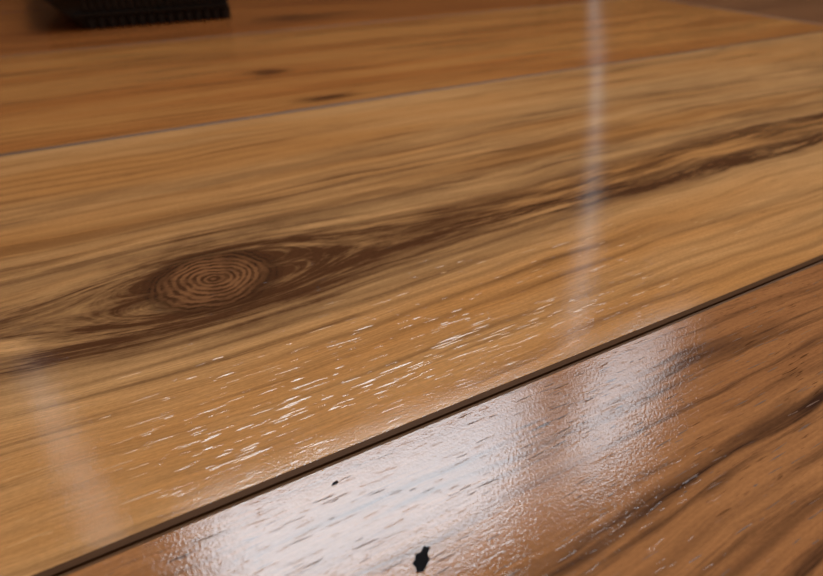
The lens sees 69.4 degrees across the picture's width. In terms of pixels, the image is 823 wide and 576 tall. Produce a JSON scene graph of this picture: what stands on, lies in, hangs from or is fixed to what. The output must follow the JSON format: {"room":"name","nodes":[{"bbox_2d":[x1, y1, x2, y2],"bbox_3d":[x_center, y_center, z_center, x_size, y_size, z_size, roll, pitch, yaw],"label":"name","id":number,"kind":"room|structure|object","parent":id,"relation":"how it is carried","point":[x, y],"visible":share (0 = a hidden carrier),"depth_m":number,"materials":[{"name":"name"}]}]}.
{"room":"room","nodes":[
{"label":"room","id":0,"kind":"room"},
{"label":"underlay","id":1,"kind":"structure","parent":0,"visible":0},
{"bbox_2d":[0,0,55,12],"bbox_3d":[-0.658,-0.187,0.436,1.499,0.008,0.188,-17,37,-24],"label":"plank","id":2,"kind":"object","parent":1,"relation":"on","point":[6,6],"visible":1,"depth_m":0.52,"materials":[{"name":"orange laminate"}]},
{"bbox_2d":[0,0,609,56],"bbox_3d":[0.112,-0.301,0.611,1.349,0.008,0.188,-17,37,-24],"label":"plank","id":3,"kind":"object","parent":1,"relation":"on","point":[39,31],"visible":0.5,"depth_m":0.46,"materials":[{"name":"orange laminate"}]},
{"bbox_2d":[44,0,230,28],"bbox_3d":[-0.249,-0.259,0.508,0.135,0.034,0.208,-17,37,-24],"label":"block","id":4,"kind":"object","parent":3,"relation":"on","point":[91,14],"visible":1,"depth_m":0.44,"materials":[{"name":"black"}]},
{"bbox_2d":[0,32,822,575],"bbox_3d":[0.229,-0.100,0.303,1.399,0.008,0.188,-17,37,-24],"label":"plank","id":5,"kind":"object","parent":1,"relation":"on","point":[161,256],"visible":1,"depth_m":0.15,"materials":[{"name":"laminate"}]},
{"bbox_2d":[0,218,746,549],"bbox_3d":[0.004,0.008,0.130,0.202,0.001,0.039,-19,38,-27],"label":"grains","id":6,"kind":"object","parent":5,"relation":"on","point":[211,437],"visible":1,"depth_m":0.11,"materials":[{"name":"laminate"}]},
{"bbox_2d":[0,0,822,156],"bbox_3d":[-0.322,-0.052,0.230,1.349,0.008,0.188,-17,37,-24],"label":"plank","id":7,"kind":"object","parent":1,"relation":"on","point":[51,100],"visible":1,"depth_m":0.34,"materials":[{"name":"laminate"}]},
{"bbox_2d":[59,261,822,575],"bbox_3d":[-0.043,0.102,-0.002,1.370,0.012,0.188,-17,37,-24],"label":"plank","id":8,"kind":"object","parent":1,"relation":"on","point":[648,513],"visible":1,"depth_m":0.10,"materials":[{"name":"laminate"}]},
{"bbox_2d":[412,546,429,572],"bbox_3d":[0.002,0.038,0.084,0.002,0.001,0.004,11,35,16],"label":"chip","id":9,"kind":"object","parent":8,"relation":"on","point":[421,560],"visible":1,"depth_m":0.08,"materials":[{"name":"black"}]},
{"bbox_2d":[109,279,822,575],"bbox_3d":[0.045,0.031,0.096,0.184,0.001,0.059,-17,37,-24],"label":"grains","id":10,"kind":"object","parent":8,"relation":"on","point":[805,426],"visible":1,"depth_m":0.10,"materials":[{"name":"laminate"}]},
{"bbox_2d":[665,0,822,24],"bbox_3d":[0.816,-0.396,0.756,1.249,0.008,0.188,-17,37,-24],"label":"plank","id":11,"kind":"object","parent":1,"relation":"on","point":[808,11],"visible":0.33,"depth_m":0.51,"materials":[{"name":"laminate"}]}
]}

